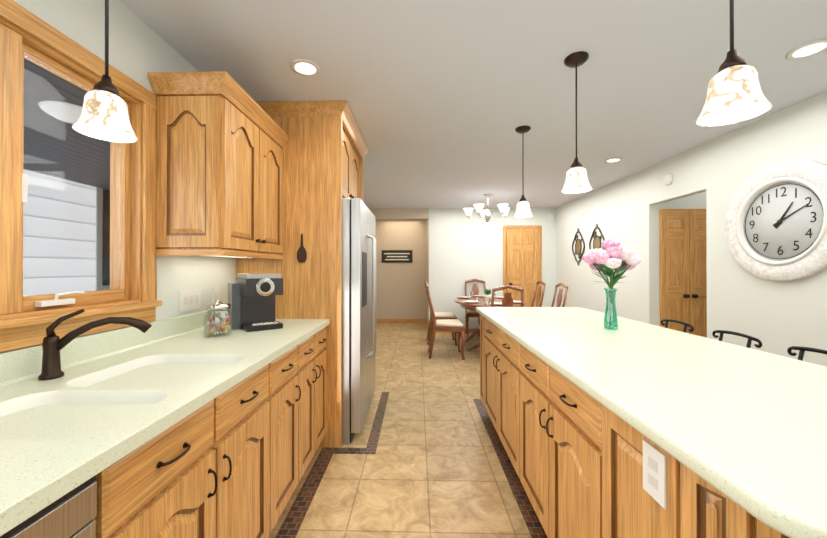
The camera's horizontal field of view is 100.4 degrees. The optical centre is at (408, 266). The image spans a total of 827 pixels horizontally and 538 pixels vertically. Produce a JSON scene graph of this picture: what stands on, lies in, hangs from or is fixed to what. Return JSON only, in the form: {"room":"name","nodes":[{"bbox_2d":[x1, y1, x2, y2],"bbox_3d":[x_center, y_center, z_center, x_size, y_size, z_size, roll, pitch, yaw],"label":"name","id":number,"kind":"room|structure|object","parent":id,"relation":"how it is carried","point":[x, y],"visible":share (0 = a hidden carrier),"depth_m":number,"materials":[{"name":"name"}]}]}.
{"room":"kitchen","nodes":[
{"label":"kitchen","id":0,"kind":"room"},
{"bbox_2d":[0,0,235,352],"bbox_3d":[-1.349,0.058,0.938,0.140,2.450,5.020,0,0,1],"label":"wall","id":1,"kind":"structure","parent":0,"point":[139,48],"depth_m":1.63,"materials":[{"name":"white paint"}]},
{"bbox_2d":[0,18,141,318],"bbox_3d":[-1.355,-0.308,0.680,0.141,0.950,1.903,0,0,1],"label":"window frame","id":2,"kind":"structure","parent":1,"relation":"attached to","point":[135,205],"depth_m":1.61,"materials":[{"name":"brown wood"}]},
{"bbox_2d":[0,0,161,351],"bbox_3d":[-1.326,-0.292,0.677,0.180,1.112,2.047,0,0,1],"label":"window","id":3,"kind":"structure","parent":2,"relation":"attached to","point":[15,50],"depth_m":1.25,"materials":[{"name":"brown wood"}]},
{"bbox_2d":[22,173,84,306],"bbox_3d":[-1.294,-0.087,1.261,0.032,0.458,0.204,0,0,1],"label":"hardware piece","id":4,"kind":"object","parent":3,"relation":"attached to","point":[54,302],"visible":0.94,"depth_m":1.23,"materials":[{"name":"white plastic"}]},
{"bbox_2d":[179,289,200,311],"bbox_3d":[-1.248,0.192,1.975,0.009,0.120,0.180,0,0,1],"label":"outlet","id":5,"kind":"object","parent":1,"relation":"attached to","point":[190,300],"depth_m":1.96,"materials":[{"name":"white plastic"}]},
{"bbox_2d":[213,287,219,303],"bbox_3d":[-1.243,0.193,2.232,0.006,0.120,0.075,0,0,1],"label":"outlet","id":6,"kind":"object","parent":1,"relation":"attached to","point":[216,290],"depth_m":2.22,"materials":[{"name":"white plastic"}]},
{"bbox_2d":[147,71,288,258],"bbox_3d":[-1.055,-0.493,2.060,0.383,0.880,0.815,0,0,1],"label":"upper cabinet","id":7,"kind":"object","parent":1,"relation":"attached to","point":[222,138],"visible":1,"depth_m":1.70,"materials":[{"name":"brown wood"}]},
{"bbox_2d":[268,323,531,537],"bbox_3d":[1.449,1.321,3.203,5.620,0.060,9.900,0,0,1],"label":"floor","id":8,"kind":"structure","parent":0,"point":[431,467],"depth_m":2.23,"materials":[{"name":"tile"}]},
{"bbox_2d":[0,475,96,537],"bbox_3d":[-0.927,0.845,0.404,0.671,0.872,0.596,0,0,1],"label":"dishwasher","id":9,"kind":"object","parent":8,"relation":"on","point":[72,513],"visible":0.52,"depth_m":0.63,"materials":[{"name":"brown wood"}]},
{"bbox_2d":[94,360,273,537],"bbox_3d":[-0.942,0.847,1.111,0.655,0.874,0.805,0,0,1],"label":"base cabinet","id":10,"kind":"object","parent":8,"relation":"on","point":[233,461],"depth_m":1.05,"materials":[{"name":"brown wood"}]},
{"bbox_2d":[274,342,301,526],"bbox_3d":[-0.927,0.849,1.694,0.655,0.874,0.361,0,0,1],"label":"base cabinet","id":11,"kind":"object","parent":8,"relation":"on","point":[287,367],"depth_m":1.71,"materials":[{"name":"brown wood"}]},
{"bbox_2d":[236,101,367,447],"bbox_3d":[-0.821,0.066,2.935,0.806,2.448,1.040,0,0,1],"label":"tall cabinet","id":12,"kind":"object","parent":8,"relation":"on","point":[325,151],"visible":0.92,"depth_m":2.46,"materials":[{"name":"brown wood"}]},
{"bbox_2d":[297,234,306,262],"bbox_3d":[-0.760,-0.129,2.457,0.070,0.205,0.010,0,0,1],"label":"wooden paddle","id":13,"kind":"object","parent":12,"relation":"hanging from","point":[301,255],"visible":1,"depth_m":2.45,"materials":[{"name":"brown wood"}]},
{"bbox_2d":[302,327,326,475],"bbox_3d":[-0.915,0.851,2.168,0.655,0.874,0.587,0,0,1],"label":"base cabinet","id":14,"kind":"object","parent":8,"relation":"on","point":[314,353],"depth_m":2.13,"materials":[{"name":"brown wood"}]},
{"bbox_2d":[0,309,329,535],"bbox_3d":[-0.939,0.414,0.939,0.680,0.292,3.047,0,0,1],"label":"countertop","id":15,"kind":"structure","parent":14,"relation":"on","point":[108,399],"depth_m":1.02,"materials":[{"name":"white stone"}]},
{"bbox_2d":[38,309,151,379],"bbox_3d":[-1.081,0.256,1.202,0.262,0.223,0.183,0,0,1],"label":"faucet","id":16,"kind":"object","parent":15,"relation":"on","point":[53,344],"visible":1,"depth_m":1.15,"materials":[{"name":"brown metal"}]},
{"bbox_2d":[204,300,231,336],"bbox_3d":[-1.026,0.276,1.859,0.136,0.188,0.136,0,0,1],"label":"candy jar","id":17,"kind":"object","parent":15,"relation":"on","point":[223,321],"visible":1,"depth_m":1.83,"materials":[{"name":"clear glass"}]},
{"bbox_2d":[228,273,282,331],"bbox_3d":[-0.934,0.207,2.099,0.255,0.328,0.272,0,0,-39],"label":"coffee maker","id":18,"kind":"object","parent":15,"relation":"on","point":[251,298],"visible":0.98,"depth_m":2.05,"materials":[{"name":"black plastic"}]},
{"bbox_2d":[342,198,375,443],"bbox_3d":[-0.730,0.398,2.956,0.915,1.785,0.890,0,0,1],"label":"refrigerator","id":19,"kind":"object","parent":8,"relation":"on","point":[358,300],"visible":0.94,"depth_m":2.51,"materials":[{"name":"silver metal"}]},
{"bbox_2d":[275,392,547,537],"bbox_3d":[0.365,1.283,1.455,2.000,0.002,4.150,0,0,1],"label":"mosaic floor","id":20,"kind":"structure","parent":8,"relation":"on","point":[293,520],"depth_m":2.11,"materials":[{"name":"brown tile"}]},
{"bbox_2d":[424,280,457,345],"bbox_3d":[0.549,0.769,5.898,0.548,1.074,0.520,0,0,1],"label":"dining chair","id":21,"kind":"object","parent":8,"relation":"on","point":[444,315],"visible":0.58,"depth_m":5.71,"materials":[{"name":"brown wood"}]},
{"bbox_2d":[426,282,465,359],"bbox_3d":[0.527,0.766,5.029,0.548,1.074,0.520,0,0,1],"label":"dining chair","id":22,"kind":"object","parent":8,"relation":"on","point":[451,325],"visible":0.98,"depth_m":4.84,"materials":[{"name":"brown wood"}]},
{"bbox_2d":[465,279,485,338],"bbox_3d":[1.292,0.771,6.468,0.520,1.074,0.548,0,0,1],"label":"dining chair","id":23,"kind":"object","parent":8,"relation":"on","point":[472,313],"visible":0.58,"depth_m":6.67,"materials":[{"name":"brown wood"}]},
{"bbox_2d":[480,315,483,404],"bbox_3d":[0.946,0.853,2.988,0.615,0.874,0.198,0,0,1],"label":"base cabinet","id":24,"kind":"object","parent":8,"relation":"on","point":[481,317],"depth_m":3.02,"materials":[{"name":"brown wood"}]},
{"bbox_2d":[454,296,524,350],"bbox_3d":[1.268,0.918,5.509,1.050,0.757,1.750,0,0,1],"label":"dining table","id":25,"kind":"object","parent":8,"relation":"on","point":[473,306],"visible":0.23,"depth_m":5.30,"materials":[{"name":"brown wood"}]},
{"bbox_2d":[459,296,479,302],"bbox_3d":[0.960,0.502,5.129,0.318,0.070,0.251,0,0,-17],"label":"place setting","id":26,"kind":"object","parent":25,"relation":"on","point":[477,300],"depth_m":5.23,"materials":[{"name":"white ceramic"}]},
{"bbox_2d":[483,289,491,299],"bbox_3d":[1.268,0.435,5.515,0.140,0.208,0.226,0,0,1],"label":"potted plant","id":27,"kind":"object","parent":25,"relation":"on","point":[487,294],"visible":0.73,"depth_m":5.47,"materials":[{"name":"green"}]},
{"bbox_2d":[485,299,501,304],"bbox_3d":[1.219,0.501,4.843,0.318,0.070,0.251,0,0,19],"label":"place setting","id":28,"kind":"object","parent":25,"relation":"on","point":[495,303],"depth_m":4.91,"materials":[{"name":"white ceramic"}]},
{"bbox_2d":[484,317,515,470],"bbox_3d":[0.931,0.851,2.388,0.615,0.874,1.002,0,0,1],"label":"base cabinet","id":29,"kind":"object","parent":8,"relation":"on","point":[499,348],"depth_m":2.33,"materials":[{"name":"brown wood"}]},
{"bbox_2d":[476,307,826,537],"bbox_3d":[1.074,0.390,1.835,0.980,0.038,2.760,0,0,1],"label":"countertop","id":30,"kind":"structure","parent":29,"relation":"on","point":[744,428],"depth_m":0.97,"materials":[{"name":"white stone"}]},
{"bbox_2d":[582,239,641,328],"bbox_3d":[1.215,0.103,2.075,0.340,0.537,0.337,0,0,1],"label":"glass vase","id":31,"kind":"object","parent":30,"relation":"on","point":[612,256],"visible":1,"depth_m":2.03,"materials":[{"name":"green"}]},
{"bbox_2d":[491,285,523,306],"bbox_3d":[1.243,0.764,4.532,0.520,1.074,0.548,0,0,1],"label":"dining chair","id":32,"kind":"object","parent":8,"relation":"on","point":[507,300],"visible":0.38,"depth_m":4.29,"materials":[{"name":"brown wood"}]},
{"bbox_2d":[531,280,545,306],"bbox_3d":[2.006,0.769,5.891,0.548,1.074,0.520,0,0,1],"label":"dining chair","id":33,"kind":"object","parent":8,"relation":"on","point":[539,292],"visible":0.38,"depth_m":5.87,"materials":[{"name":"brown wood"}]},
{"bbox_2d":[516,341,591,537],"bbox_3d":[0.908,0.848,1.468,0.615,0.874,0.840,0,0,1],"label":"base cabinet","id":34,"kind":"object","parent":8,"relation":"on","point":[574,453],"depth_m":1.42,"materials":[{"name":"brown wood"}]},
{"bbox_2d":[551,282,567,306],"bbox_3d":[1.984,0.766,5.042,0.548,1.074,0.520,0,0,1],"label":"dining chair","id":35,"kind":"object","parent":8,"relation":"on","point":[559,298],"visible":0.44,"depth_m":5.02,"materials":[{"name":"brown wood"}]},
{"bbox_2d":[592,397,663,537],"bbox_3d":[0.893,0.846,0.895,0.615,0.874,0.306,0,0,1],"label":"base cabinet","id":36,"kind":"object","parent":8,"relation":"on","point":[621,507],"depth_m":0.96,"materials":[{"name":"brown wood"}]},
{"bbox_2d":[643,440,666,508],"bbox_3d":[0.580,0.487,0.814,0.006,0.120,0.075,0,0,1],"label":"outlet","id":37,"kind":"object","parent":36,"relation":"attached to","point":[654,474],"visible":1,"depth_m":0.81,"materials":[{"name":"white plastic"}]},
{"bbox_2d":[661,319,693,332],"bbox_3d":[1.636,0.828,2.369,0.422,0.922,0.356,0,0,1],"label":"bar stool","id":38,"kind":"object","parent":8,"relation":"on","point":[680,322],"visible":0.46,"depth_m":2.33,"materials":[{"name":"black metal"}]},
{"bbox_2d":[664,451,789,537],"bbox_3d":[0.886,0.845,0.620,0.615,0.874,0.244,0,0,1],"label":"base cabinet","id":39,"kind":"object","parent":8,"relation":"on","point":[695,508],"depth_m":0.71,"materials":[{"name":"brown wood"}]},
{"bbox_2d":[712,330,761,347],"bbox_3d":[1.625,0.827,1.929,0.422,0.922,0.356,0,0,1],"label":"bar stool","id":40,"kind":"object","parent":8,"relation":"on","point":[749,341],"visible":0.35,"depth_m":1.89,"materials":[{"name":"black metal"}]},
{"bbox_2d":[787,346,826,360],"bbox_3d":[1.614,0.825,1.510,0.422,0.922,0.356,0,0,1],"label":"bar stool","id":41,"kind":"object","parent":8,"relation":"on","point":[801,352],"visible":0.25,"depth_m":1.58,"materials":[{"name":"black metal"}]},
{"bbox_2d":[376,219,426,318],"bbox_3d":[-0.167,0.084,8.100,1.400,2.450,0.100,0,0,1],"label":"wall","id":42,"kind":"structure","parent":0,"point":[401,291],"depth_m":8.05,"materials":[{"name":"beige paint"}]},
{"bbox_2d":[382,250,411,262],"bbox_3d":[-0.269,-0.236,8.041,0.720,0.290,0.022,0,0,1],"label":"sign","id":43,"kind":"object","parent":42,"relation":"attached to","point":[396,256],"visible":0.98,"depth_m":8.03,"materials":[{"name":"grey"}]},
{"bbox_2d":[376,319,425,322],"bbox_3d":[-0.183,1.264,8.035,1.170,0.090,0.018,0,0,1],"label":"baseboard","id":44,"kind":"structure","parent":42,"relation":"attached to","point":[401,320],"depth_m":8.03,"materials":[{"name":"brown wood"}]},
{"bbox_2d":[427,219,428,326],"bbox_3d":[0.466,0.082,7.409,0.100,2.450,1.249,0,0,1],"label":"wall","id":45,"kind":"structure","parent":0,"point":[428,267],"depth_m":6.99,"materials":[{"name":"beige paint"}]},
{"bbox_2d":[370,208,555,327],"bbox_3d":[1.091,0.080,6.817,3.780,2.450,0.100,0,0,1],"label":"wall","id":46,"kind":"structure","parent":0,"point":[463,248],"depth_m":6.77,"materials":[{"name":"white paint"}]},
{"bbox_2d":[436,328,479,332],"bbox_3d":[1.687,1.259,6.740,2.355,0.090,0.013,0,0,1],"label":"baseboard","id":47,"kind":"structure","parent":46,"relation":"attached to","point":[471,330],"depth_m":6.75,"materials":[{"name":"brown wood"}]},
{"bbox_2d":[503,225,541,306],"bbox_3d":[2.224,0.252,6.728,0.750,2.104,0.019,0,0,1],"label":"door frame","id":48,"kind":"structure","parent":46,"relation":"attached to","point":[504,247],"depth_m":6.72,"materials":[{"name":"brown wood"}]},
{"bbox_2d":[506,229,538,306],"bbox_3d":[2.223,0.284,6.685,0.620,2.030,0.101,0,0,1],"label":"room door","id":49,"kind":"structure","parent":46,"relation":"in","point":[522,258],"depth_m":6.70,"materials":[{"name":"brown wood"}]},
{"bbox_2d":[549,214,553,220],"bbox_3d":[2.784,-0.961,6.710,0.090,0.130,0.034,0,0,1],"label":"door chime","id":50,"kind":"object","parent":46,"relation":"attached to","point":[551,217],"visible":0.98,"depth_m":6.69,"materials":[{"name":"white plastic"}]},
{"bbox_2d":[120,0,826,208],"bbox_3d":[1.449,-1.189,3.212,5.620,0.060,9.900,0,0,1],"label":"ceiling","id":51,"kind":"structure","parent":0,"point":[444,99],"depth_m":2.06,"materials":[{"name":"white paint"}]},
{"bbox_2d":[72,0,137,142],"bbox_3d":[-0.892,-0.779,1.019,0.146,0.774,0.146,0,0,1],"label":"light","id":52,"kind":"object","parent":51,"relation":"hanging from","point":[104,115],"visible":1,"depth_m":1.00,"materials":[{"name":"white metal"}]},
{"bbox_2d":[290,59,320,76],"bbox_3d":[-0.602,-1.159,2.013,0.170,0.006,0.170,0,0,1],"label":"recessed light","id":53,"kind":"object","parent":51,"relation":"in","point":[306,67],"visible":1,"depth_m":2.01,"materials":[{"name":"white"}]},
{"bbox_2d":[463,194,509,227],"bbox_3d":[1.270,-0.887,5.544,0.760,0.524,0.733,0,0,1],"label":"chandelier","id":54,"kind":"object","parent":51,"relation":"hanging from","point":[486,214],"visible":1,"depth_m":5.47,"materials":[{"name":"white glass"}]},
{"bbox_2d":[514,125,532,217],"bbox_3d":[0.961,-0.789,2.893,0.156,0.739,0.156,0,0,1],"label":"pendant light","id":55,"kind":"object","parent":51,"relation":"hanging from","point":[523,209],"visible":1,"depth_m":2.87,"materials":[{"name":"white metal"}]},
{"bbox_2d":[561,51,591,193],"bbox_3d":[0.936,-0.793,1.923,0.156,0.739,0.156,0,0,1],"label":"pendant light","id":56,"kind":"object","parent":51,"relation":"hanging from","point":[576,181],"visible":1,"depth_m":1.90,"materials":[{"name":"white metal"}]},
{"bbox_2d":[604,158,621,162],"bbox_3d":[2.223,-1.153,3.742,0.170,0.006,0.170,0,0,1],"label":"recessed light","id":57,"kind":"object","parent":51,"relation":"in","point":[612,160],"visible":0.98,"depth_m":3.75,"materials":[{"name":"white"}]},
{"bbox_2d":[696,0,771,125],"bbox_3d":[0.912,-0.796,0.973,0.156,0.739,0.156,0,0,1],"label":"pendant light","id":58,"kind":"object","parent":51,"relation":"hanging from","point":[735,94],"visible":1,"depth_m":0.95,"materials":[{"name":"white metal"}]},
{"bbox_2d":[786,39,826,59],"bbox_3d":[2.145,-1.160,1.844,0.170,0.006,0.170,0,0,1],"label":"recessed light","id":59,"kind":"object","parent":51,"relation":"in","point":[809,49],"visible":1,"depth_m":1.85,"materials":[{"name":"white"}]},
{"bbox_2d":[658,192,705,325],"bbox_3d":[3.597,0.069,4.053,1.370,2.450,0.100,0,0,1],"label":"wall","id":60,"kind":"structure","parent":0,"point":[696,201],"depth_m":4.01,"materials":[{"name":"white paint"}]},
{"bbox_2d":[659,209,689,332],"bbox_3d":[3.079,0.312,3.968,0.310,1.955,0.087,0,0,1],"label":"closet door","id":61,"kind":"structure","parent":60,"relation":"in","point":[674,258],"depth_m":3.98,"materials":[{"name":"brown wood"}]},
{"bbox_2d":[689,209,706,337],"bbox_3d":[3.393,0.311,3.960,0.310,1.955,0.087,0,0,1],"label":"closet door","id":62,"kind":"structure","parent":60,"relation":"in","point":[697,278],"depth_m":3.97,"materials":[{"name":"brown wood"}]},
{"bbox_2d":[556,91,826,366],"bbox_3d":[2.822,0.064,2.522,0.100,2.450,8.400,0,0,1],"label":"wall","id":63,"kind":"structure","parent":0,"point":[780,318],"depth_m":3.10,"materials":[{"name":"white paint"}]},
{"bbox_2d":[572,228,584,265],"bbox_3d":[2.843,-0.329,5.774,0.020,0.632,0.447,0,0,1],"label":"plaque","id":64,"kind":"object","parent":63,"relation":"attached to","point":[578,246],"visible":1,"depth_m":5.77,"materials":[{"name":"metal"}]},
{"bbox_2d":[589,224,604,249],"bbox_3d":[2.827,-0.332,5.174,0.020,0.632,0.447,0,0,1],"label":"plaque","id":65,"kind":"object","parent":63,"relation":"attached to","point":[597,242],"visible":0.62,"depth_m":5.19,"materials":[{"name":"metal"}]},
{"bbox_2d":[663,173,672,184],"bbox_3d":[2.786,-0.937,3.707,0.029,0.124,0.124,0,0,1],"label":"smoke detector","id":66,"kind":"object","parent":63,"relation":"attached to","point":[667,179],"visible":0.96,"depth_m":3.69,"materials":[{"name":"white plastic"}]},
{"bbox_2d":[706,189,706,266],"bbox_3d":[2.839,0.281,3.221,0.102,2.020,0.003,0,0,1],"label":"trim","id":67,"kind":"structure","parent":63,"relation":"attached to","point":[706,227],"depth_m":3.22,"materials":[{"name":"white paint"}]},
{"bbox_2d":[725,160,826,280],"bbox_3d":[2.748,-0.331,2.555,0.045,0.880,0.880,0,0,1],"label":"wall clock","id":68,"kind":"object","parent":63,"relation":"attached to","point":[776,223],"visible":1,"depth_m":2.53,"materials":[{"name":"white marble stone"},{"name":"white plastic"},{"name":"black plastic"}]},
{"bbox_3d":[-2.541,2.233,1.050,2.210,0.100,12.000,0,0,1],"label":"ground","id":69,"kind":"structure","parent":0,"visible":0},
{"bbox_2d":[23,169,109,295],"bbox_3d":[-3.736,-0.467,1.090,0.220,5.500,12.000,0,0,1],"label":"house siding","id":70,"kind":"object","parent":69,"relation":"on","point":[66,210],"depth_m":3.59,"materials":[{"name":"white plastic"}]},
{"bbox_2d":[23,59,109,189],"bbox_3d":[-2.542,-0.921,1.061,2.210,0.112,12.000,0,0,1],"label":"porch ceiling","id":71,"kind":"structure","parent":70,"relation":"attached to","point":[53,121],"depth_m":2.44,"materials":[{"name":"white"}]}
]}

